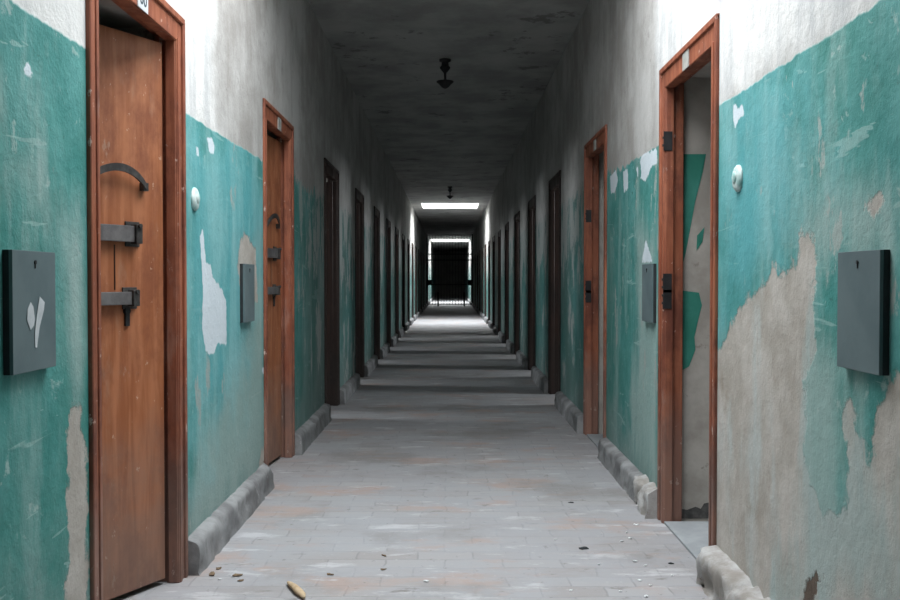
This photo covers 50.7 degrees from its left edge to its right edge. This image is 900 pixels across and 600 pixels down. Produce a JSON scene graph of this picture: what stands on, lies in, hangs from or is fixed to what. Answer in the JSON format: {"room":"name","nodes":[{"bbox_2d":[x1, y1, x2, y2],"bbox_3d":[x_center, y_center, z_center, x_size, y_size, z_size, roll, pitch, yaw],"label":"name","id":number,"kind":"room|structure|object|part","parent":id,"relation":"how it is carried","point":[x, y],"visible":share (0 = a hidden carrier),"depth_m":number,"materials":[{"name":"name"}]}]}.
{"room":"prison interior","nodes":[
{"label":"prison interior","id":0,"kind":"room"},
{"bbox_2d":[0,0,434,599],"bbox_3d":[-1.255,-1.102,31.684,0.450,3.170,68.600,0,1,0],"label":"wall","id":1,"kind":"structure","parent":0,"point":[239,53],"depth_m":3.99,"materials":[{"name":"paint"}]},
{"bbox_2d":[2,250,55,374],"bbox_3d":[-1.017,0.026,2.306,0.026,0.290,0.238,0,1,0],"label":"wall box","id":2,"kind":"object","parent":1,"relation":"attached to","point":[28,277],"visible":1,"depth_m":2.27,"materials":[{"name":"black metal"}]},
{"bbox_3d":[-1.022,0.026,2.306,0.015,0.290,0.238,0,1,0],"label":"panel","id":3,"kind":"part","parent":2,"relation":"part of","materials":[{"name":"black metal"}]},
{"bbox_2d":[85,0,187,599],"bbox_3d":[-1.067,0.008,3.186,0.102,2.150,0.970,0,1,0],"label":"door frame","id":4,"kind":"structure","parent":1,"relation":"in","point":[167,27],"depth_m":3.57,"materials":[{"name":"red wood"}]},
{"bbox_2d":[99,24,164,599],"bbox_3d":[-1.255,0.054,3.225,0.090,2.013,0.781,1,1,27],"label":"door","id":5,"kind":"structure","parent":4,"relation":"attached to","point":[130,65],"depth_m":3.43,"materials":[{"name":"orange wood"}]},
{"bbox_3d":[-1.170,-0.437,3.339,0.036,0.086,0.294,1,1,27],"label":"arched handle","id":6,"kind":"part","parent":5,"relation":"part of","materials":[{"name":"metal"}]},
{"bbox_3d":[-1.157,0.059,3.404,0.010,0.070,0.030,1,1,27],"label":"keyhole plate","id":7,"kind":"part","parent":5,"relation":"part of","materials":[{"name":"black metal"}]},
{"bbox_3d":[-1.024,-1.003,3.165,0.004,0.076,0.104,0,1,0],"label":"number plate","id":8,"kind":"part","parent":4,"relation":"part of","materials":[{"name":"white plastic"}]},
{"bbox_2d":[191,187,199,210],"bbox_3d":[-1.019,-0.406,3.822,0.022,0.096,0.096,0,1,0],"label":"button","id":9,"kind":"object","parent":1,"relation":"attached to","point":[195,197],"visible":1,"depth_m":3.80,"materials":[{"name":"white plastic"}]},
{"bbox_2d":[188,463,274,575],"bbox_3d":[-0.999,0.985,4.477,0.062,0.142,1.566,0,1,0],"label":"baseboard","id":10,"kind":"structure","parent":1,"relation":"attached to","point":[209,538],"depth_m":4.19,"materials":[{"name":"grey concrete"}]},
{"bbox_2d":[240,264,254,322],"bbox_3d":[-1.017,-0.035,4.775,0.026,0.290,0.238,0,1,0],"label":"wall box","id":11,"kind":"object","parent":1,"relation":"attached to","point":[247,277],"visible":1,"depth_m":4.72,"materials":[{"name":"black metal"}]},
{"bbox_3d":[-1.022,-0.035,4.775,0.015,0.290,0.238,0,1,0],"label":"panel","id":12,"kind":"part","parent":11,"relation":"part of","materials":[{"name":"grey metal"}]},
{"bbox_2d":[262,98,294,464],"bbox_3d":[-1.067,-0.045,5.725,0.102,2.150,0.970,0,1,0],"label":"door frame","id":13,"kind":"structure","parent":1,"relation":"in","point":[273,120],"depth_m":6.12,"materials":[{"name":"red wood"}]},
{"bbox_2d":[267,135,281,463],"bbox_3d":[-1.121,0.001,5.725,0.090,2.013,0.781,0,1,5],"label":"door","id":14,"kind":"structure","parent":13,"relation":"attached to","point":[274,248],"depth_m":5.94,"materials":[{"name":"wood"}]},
{"bbox_3d":[-1.089,-0.490,5.862,0.036,0.086,0.294,0,1,5],"label":"arched handle","id":15,"kind":"part","parent":14,"relation":"part of","materials":[{"name":"metal"}]},
{"bbox_3d":[-1.024,-1.056,5.704,0.004,0.076,0.104,0,1,0],"label":"number plate","id":16,"kind":"part","parent":13,"relation":"part of","materials":[{"name":"plastic"}]},
{"bbox_2d":[295,403,331,454],"bbox_3d":[-0.999,0.932,7.016,0.061,0.142,1.566,0,1,0],"label":"baseboard","id":17,"kind":"structure","parent":1,"relation":"attached to","point":[309,431],"depth_m":6.79,"materials":[{"name":"grey concrete"}]},
{"bbox_2d":[324,158,339,405],"bbox_3d":[-1.067,-0.099,8.265,0.102,2.150,0.970,0,1,0],"label":"door","id":18,"kind":"structure","parent":1,"relation":"in","point":[331,173],"depth_m":8.66,"materials":[{"name":"brown wood"}]},
{"bbox_2d":[326,182,329,403],"bbox_3d":[-1.447,-0.057,8.456,0.781,2.013,0.090,-1,1,-24],"label":"door","id":19,"kind":"structure","parent":18,"relation":"attached to","point":[327,183],"depth_m":8.61,"materials":[{"name":"brown wood"}]},
{"bbox_2d":[340,373,360,404],"bbox_3d":[-1.000,0.878,9.556,0.060,0.142,1.566,0,1,0],"label":"baseboard","id":20,"kind":"structure","parent":1,"relation":"attached to","point":[350,387],"depth_m":9.31,"materials":[{"name":"grey concrete"}]},
{"bbox_2d":[355,188,364,376],"bbox_3d":[-1.067,-0.152,10.804,0.102,2.150,0.970,0,1,0],"label":"door","id":21,"kind":"structure","parent":1,"relation":"in","point":[359,197],"depth_m":11.20,"materials":[{"name":"brown wood"}]},
{"bbox_2d":[365,355,377,376],"bbox_3d":[-1.000,0.824,12.095,0.061,0.142,1.566,0,1,0],"label":"baseboard","id":22,"kind":"structure","parent":1,"relation":"attached to","point":[371,364],"depth_m":11.86,"materials":[{"name":"grey concrete"}]},
{"bbox_2d":[374,206,379,358],"bbox_3d":[-1.067,-0.206,13.344,0.102,2.150,0.970,0,1,0],"label":"door","id":23,"kind":"structure","parent":1,"relation":"in","point":[376,211],"depth_m":13.74,"materials":[{"name":"brown wood"}]},
{"bbox_2d":[380,342,389,358],"bbox_3d":[-1.000,0.771,14.634,0.061,0.142,1.566,0,1,0],"label":"baseboard","id":24,"kind":"structure","parent":1,"relation":"attached to","point":[384,350],"depth_m":14.35,"materials":[{"name":"grey concrete"}]},
{"bbox_2d":[386,218,390,346],"bbox_3d":[-1.067,-0.259,15.883,0.102,2.150,0.970,0,1,0],"label":"door","id":25,"kind":"structure","parent":1,"relation":"in","point":[388,223],"depth_m":16.28,"materials":[{"name":"brown wood"}]},
{"bbox_2d":[391,333,398,346],"bbox_3d":[-0.999,0.717,17.174,0.061,0.143,1.566,0,1,0],"label":"baseboard","id":26,"kind":"structure","parent":1,"relation":"attached to","point":[394,339],"depth_m":16.84,"materials":[{"name":"grey concrete"}]},
{"bbox_2d":[395,227,398,337],"bbox_3d":[-1.067,-0.313,18.422,0.102,2.150,0.970,0,1,0],"label":"door","id":27,"kind":"structure","parent":1,"relation":"in","point":[396,228],"depth_m":18.82,"materials":[{"name":"brown wood"}]},
{"bbox_2d":[399,327,404,337],"bbox_3d":[-1.000,0.664,19.713,0.059,0.141,1.566,0,1,0],"label":"baseboard","id":28,"kind":"structure","parent":1,"relation":"attached to","point":[402,330],"depth_m":19.48,"materials":[{"name":"grey concrete"}]},
{"bbox_2d":[402,234,404,328],"bbox_3d":[-1.067,-0.366,20.962,0.102,2.150,0.970,0,1,0],"label":"door","id":29,"kind":"structure","parent":1,"relation":"in","point":[403,235],"depth_m":21.35,"materials":[{"name":"brown wood"}]},
{"bbox_2d":[405,322,409,330],"bbox_3d":[-1.000,0.611,22.253,0.060,0.142,1.566,0,1,0],"label":"baseboard","id":30,"kind":"structure","parent":1,"relation":"attached to","point":[407,325],"depth_m":21.83,"materials":[{"name":"grey concrete"}]},
{"bbox_2d":[407,239,409,322],"bbox_3d":[-1.067,-0.420,23.501,0.102,2.150,0.970,0,1,0],"label":"door","id":31,"kind":"structure","parent":1,"relation":"in","point":[408,240],"depth_m":23.90,"materials":[{"name":"brown wood"}]},
{"bbox_2d":[412,243,413,317],"bbox_3d":[-1.067,-0.473,26.041,0.102,2.150,0.970,0,1,0],"label":"door","id":32,"kind":"structure","parent":1,"relation":"in","point":[412,243],"depth_m":26.45,"materials":[{"name":"brown wood"}]},
{"bbox_2d":[415,246,416,314],"bbox_3d":[-1.067,-0.527,28.580,0.102,2.150,0.970,0,1,0],"label":"door","id":33,"kind":"structure","parent":1,"relation":"in","point":[415,246],"depth_m":28.46,"materials":[{"name":"brown wood"}]},
{"bbox_2d":[418,249,418,311],"bbox_3d":[-1.067,-0.580,31.120,0.102,2.150,0.970,0,1,0],"label":"door","id":34,"kind":"structure","parent":1,"relation":"in","point":[418,249],"depth_m":30.65,"materials":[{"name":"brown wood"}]},
{"bbox_2d":[420,251,421,308],"bbox_3d":[-1.067,-0.634,33.659,0.102,2.150,0.970,0,1,0],"label":"door","id":35,"kind":"structure","parent":1,"relation":"in","point":[420,251],"depth_m":34.06,"materials":[{"name":"brown wood"}]},
{"bbox_2d":[423,254,423,306],"bbox_3d":[-1.067,-0.687,36.199,0.102,2.150,0.970,0,1,0],"label":"door","id":36,"kind":"structure","parent":1,"relation":"in","point":[423,254],"depth_m":36.61,"materials":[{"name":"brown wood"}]},
{"bbox_2d":[424,255,424,304],"bbox_3d":[-1.067,-0.741,38.738,0.102,2.150,0.970,0,1,0],"label":"door","id":37,"kind":"structure","parent":1,"relation":"in","point":[424,255],"depth_m":38.25,"materials":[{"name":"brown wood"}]},
{"bbox_2d":[110,297,709,599],"bbox_3d":[-0.010,0.557,31.719,8.340,0.150,69.000,0,1,0],"label":"floor","id":38,"kind":"structure","parent":0,"point":[448,462],"depth_m":4.80,"materials":[{"name":"concrete"}]},
{"bbox_2d":[287,581,305,598],"bbox_3d":[-0.568,1.063,3.500,0.031,0.022,0.197,-1,1,-26],"label":"scrap","id":39,"kind":"object","parent":38,"relation":"on","point":[299,591],"visible":1,"depth_m":3.47,"materials":[{"name":"beige wood"}]},
{"bbox_2d":[426,234,472,305],"bbox_3d":[-0.010,-1.298,41.482,2.040,3.150,0.100,0,1,0],"label":"gate","id":40,"kind":"object","parent":38,"relation":"on","point":[429,282],"visible":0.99,"depth_m":41.46,"materials":[{"name":"black metal"}]},
{"bbox_2d":[308,0,589,250],"bbox_3d":[-0.010,-3.337,31.637,2.940,1.300,68.600,0,1,0],"label":"ceiling","id":41,"kind":"structure","parent":0,"point":[504,55],"depth_m":9.62,"materials":[{"name":"paint"}]},
{"bbox_2d":[437,58,453,88],"bbox_3d":[-0.045,-2.071,8.708,0.160,0.265,0.160,0,1,0],"label":"ceiling lamp","id":42,"kind":"object","parent":41,"relation":"hanging from","point":[445,67],"visible":1,"depth_m":8.67,"materials":[{"name":"black metal"}]},
{"bbox_3d":[-0.045,-1.979,8.710,0.160,0.080,0.160,0,1,0],"label":"lamp shade","id":43,"kind":"part","parent":42,"relation":"part of","materials":[{"name":"black metal"}]},
{"bbox_2d":[447,186,452,198],"bbox_3d":[0.000,-2.321,20.556,0.160,0.265,0.160,0,1,0],"label":"ceiling lamp","id":44,"kind":"object","parent":41,"relation":"hanging from","point":[450,196],"visible":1,"depth_m":20.52,"materials":[{"name":"black metal"}]},
{"bbox_2d":[436,251,464,296],"bbox_3d":[-0.010,-1.826,66.051,2.940,3.170,0.150,0,1,0],"label":"wall","id":45,"kind":"structure","parent":0,"point":[443,268],"depth_m":65.98,"materials":[{"name":"paint"}]},
{"bbox_2d":[465,0,899,599],"bbox_3d":[1.235,-1.102,31.684,0.450,3.170,68.600,0,1,0],"label":"wall","id":46,"kind":"structure","parent":0,"point":[808,445],"depth_m":3.10,"materials":[{"name":"paint"}]},
{"bbox_2d":[471,259,471,301],"bbox_3d":[1.047,-0.866,44.697,0.102,2.150,0.970,0,1,0],"label":"door","id":47,"kind":"structure","parent":46,"relation":"in","point":[471,259],"depth_m":44.21,"materials":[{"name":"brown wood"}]},
{"bbox_2d":[474,256,474,304],"bbox_3d":[1.047,-0.759,39.618,0.102,2.150,0.970,0,1,0],"label":"door","id":48,"kind":"structure","parent":46,"relation":"in","point":[474,256],"depth_m":39.13,"materials":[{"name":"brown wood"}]},
{"bbox_2d":[475,254,475,305],"bbox_3d":[1.047,-0.706,37.078,0.102,2.150,0.970,0,1,0],"label":"door","id":49,"kind":"structure","parent":46,"relation":"in","point":[475,254],"depth_m":37.48,"materials":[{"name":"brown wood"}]},
{"bbox_2d":[477,252,477,307],"bbox_3d":[1.047,-0.652,34.539,0.102,2.150,0.970,0,1,0],"label":"door","id":50,"kind":"structure","parent":46,"relation":"in","point":[477,252],"depth_m":34.93,"materials":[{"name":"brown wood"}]},
{"bbox_2d":[479,250,479,310],"bbox_3d":[1.047,-0.599,32.000,0.102,2.150,0.970,0,1,0],"label":"door","id":51,"kind":"structure","parent":46,"relation":"in","point":[479,250],"depth_m":32.39,"materials":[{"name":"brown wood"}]},
{"bbox_2d":[482,247,482,312],"bbox_3d":[1.047,-0.545,29.460,0.102,2.150,0.970,0,1,0],"label":"door","id":52,"kind":"structure","parent":46,"relation":"in","point":[482,247],"depth_m":29.85,"materials":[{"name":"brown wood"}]},
{"bbox_2d":[485,244,485,315],"bbox_3d":[1.047,-0.492,26.921,0.102,2.150,0.970,0,1,0],"label":"door","id":53,"kind":"structure","parent":46,"relation":"in","point":[485,244],"depth_m":27.31,"materials":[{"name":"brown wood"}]},
{"bbox_2d":[488,240,489,320],"bbox_3d":[1.047,-0.438,24.381,0.102,2.150,0.970,0,1,0],"label":"door","id":54,"kind":"structure","parent":46,"relation":"in","point":[489,240],"depth_m":24.78,"materials":[{"name":"brown wood"}]},
{"bbox_2d":[492,235,494,328],"bbox_3d":[1.047,-0.385,21.842,0.102,2.150,0.970,0,1,0],"label":"door","id":55,"kind":"structure","parent":46,"relation":"in","point":[493,237],"depth_m":22.24,"materials":[{"name":"brown wood"}]},
{"bbox_2d":[492,325,497,334],"bbox_3d":[0.979,0.645,20.593,0.062,0.143,1.566,0,1,0],"label":"baseboard","id":56,"kind":"structure","parent":46,"relation":"attached to","point":[495,329],"depth_m":20.18,"materials":[{"name":"grey concrete"}]},
{"bbox_2d":[498,229,500,331],"bbox_3d":[1.047,-0.331,19.302,0.102,2.150,0.970,0,1,0],"label":"door","id":57,"kind":"structure","parent":46,"relation":"in","point":[499,231],"depth_m":19.69,"materials":[{"name":"brown wood"}]},
{"bbox_2d":[498,331,504,342],"bbox_3d":[0.979,0.699,18.054,0.061,0.142,1.566,0,1,0],"label":"baseboard","id":58,"kind":"structure","parent":46,"relation":"attached to","point":[501,336],"depth_m":17.83,"materials":[{"name":"grey concrete"}]},
{"bbox_2d":[505,222,508,343],"bbox_3d":[1.047,-0.278,16.763,0.102,2.150,0.970,0,1,0],"label":"door","id":59,"kind":"structure","parent":46,"relation":"in","point":[507,223],"depth_m":17.15,"materials":[{"name":"brown wood"}]},
{"bbox_2d":[506,339,513,353],"bbox_3d":[0.980,0.753,15.514,0.059,0.142,1.566,0,1,0],"label":"baseboard","id":60,"kind":"structure","parent":46,"relation":"attached to","point":[509,345],"depth_m":15.27,"materials":[{"name":"grey concrete"}]},
{"bbox_2d":[514,211,519,354],"bbox_3d":[1.047,-0.224,14.223,0.102,2.150,0.970,0,1,0],"label":"door","id":61,"kind":"structure","parent":46,"relation":"in","point":[517,215],"depth_m":14.62,"materials":[{"name":"brown wood"}]},
{"bbox_2d":[516,350,527,369],"bbox_3d":[0.980,0.806,12.975,0.060,0.142,1.566,0,1,0],"label":"baseboard","id":62,"kind":"structure","parent":46,"relation":"attached to","point":[521,358],"depth_m":12.71,"materials":[{"name":"grey concrete"}]},
{"bbox_2d":[528,195,535,369],"bbox_3d":[1.047,-0.171,11.684,0.102,2.150,0.970,0,1,0],"label":"door","id":63,"kind":"structure","parent":46,"relation":"in","point":[532,202],"depth_m":12.08,"materials":[{"name":"brown wood"}]},
{"bbox_2d":[531,365,547,392],"bbox_3d":[0.980,0.860,10.435,0.061,0.142,1.566,0,1,0],"label":"baseboard","id":64,"kind":"structure","parent":46,"relation":"attached to","point":[537,376],"depth_m":10.24,"materials":[{"name":"grey concrete"}]},
{"bbox_2d":[548,170,560,393],"bbox_3d":[1.047,-0.117,9.145,0.102,2.150,0.970,0,1,0],"label":"door","id":65,"kind":"structure","parent":46,"relation":"in","point":[554,204],"depth_m":9.54,"materials":[{"name":"brown wood"}]},
{"bbox_2d":[554,391,582,433],"bbox_3d":[0.980,0.913,7.896,0.060,0.142,1.566,0,1,0],"label":"baseboard","id":66,"kind":"structure","parent":46,"relation":"attached to","point":[571,413],"depth_m":7.66,"materials":[{"name":"grey concrete"}]},
{"bbox_2d":[583,124,606,447],"bbox_3d":[1.228,-0.064,6.605,0.464,2.150,0.970,0,1,0],"label":"door","id":67,"kind":"structure","parent":46,"relation":"in","point":[597,144],"depth_m":7.00,"materials":[{"name":"red wood"}]},
{"bbox_3d":[1.019,-0.028,7.012,0.042,0.090,0.030,0,1,0],"label":"strike plate","id":68,"kind":"part","parent":67,"relation":"part of","materials":[{"name":"black metal"}]},
{"bbox_3d":[1.019,-0.098,7.011,0.042,0.090,0.030,0,1,0],"label":"strike plate","id":69,"kind":"part","parent":67,"relation":"part of","materials":[{"name":"black metal"}]},
{"bbox_3d":[1.019,-0.618,7.000,0.042,0.090,0.030,0,1,0],"label":"strike plate","id":70,"kind":"part","parent":67,"relation":"part of","materials":[{"name":"black metal"}]},
{"bbox_3d":[1.004,-1.075,6.584,0.004,0.076,0.104,0,1,0],"label":"number plate","id":71,"kind":"part","parent":67,"relation":"part of","materials":[{"name":"plastic"}]},
{"bbox_2d":[597,437,656,518],"bbox_3d":[0.972,0.963,5.356,0.075,0.149,1.566,0,1,0],"label":"baseboard","id":72,"kind":"structure","parent":46,"relation":"attached to","point":[619,466],"depth_m":5.09,"materials":[{"name":"grey concrete"}]},
{"bbox_2d":[642,264,656,322],"bbox_3d":[0.997,-0.035,4.765,0.026,0.290,0.238,0,1,0],"label":"wall box","id":73,"kind":"object","parent":46,"relation":"attached to","point":[649,271],"visible":1,"depth_m":4.70,"materials":[{"name":"black metal"}]},
{"bbox_3d":[1.002,-0.035,4.765,0.015,0.290,0.238,0,1,0],"label":"panel","id":74,"kind":"part","parent":73,"relation":"part of","materials":[{"name":"grey metal"}]},
{"bbox_2d":[657,13,719,558],"bbox_3d":[1.228,-0.011,4.066,0.464,2.150,0.970,0,1,0],"label":"door frame","id":75,"kind":"structure","parent":46,"relation":"in","point":[680,174],"depth_m":4.46,"materials":[{"name":"red wood"}]},
{"bbox_3d":[1.019,-0.004,4.472,0.042,0.090,0.030,0,1,0],"label":"strike plate","id":76,"kind":"part","parent":75,"relation":"part of","materials":[{"name":"black metal"}]},
{"bbox_3d":[1.019,-0.079,4.470,0.042,0.090,0.030,0,1,0],"label":"strike plate","id":77,"kind":"part","parent":75,"relation":"part of","materials":[{"name":"black metal"}]},
{"bbox_3d":[1.019,-0.744,4.456,0.042,0.090,0.030,0,1,0],"label":"strike plate","id":78,"kind":"part","parent":75,"relation":"part of","materials":[{"name":"black metal"}]},
{"bbox_3d":[1.004,-1.021,4.044,0.004,0.076,0.104,0,1,0],"label":"number plate","id":79,"kind":"part","parent":75,"relation":"part of","materials":[{"name":"plastic"}]},
{"bbox_2d":[696,545,771,599],"bbox_3d":[0.963,1.064,0.511,0.095,0.151,6.178,0,1,0],"label":"baseboard","id":80,"kind":"structure","parent":46,"relation":"attached to","point":[721,576],"depth_m":3.34,"materials":[{"name":"grey concrete"}]},
{"bbox_2d":[732,165,742,191],"bbox_3d":[0.999,-0.425,3.322,0.022,0.096,0.096,0,1,0],"label":"button","id":81,"kind":"object","parent":46,"relation":"attached to","point":[737,175],"visible":1,"depth_m":3.30,"materials":[{"name":"white plastic"}]},
{"bbox_2d":[837,249,889,375],"bbox_3d":[0.997,0.027,2.301,0.026,0.290,0.238,0,1,0],"label":"wall box","id":82,"kind":"object","parent":46,"relation":"attached to","point":[863,299],"visible":1,"depth_m":2.27,"materials":[{"name":"black metal"}]},
{"bbox_3d":[1.002,0.027,2.301,0.015,0.290,0.238,0,1,0],"label":"panel","id":83,"kind":"part","parent":82,"relation":"part of","materials":[{"name":"black metal"}]}
]}

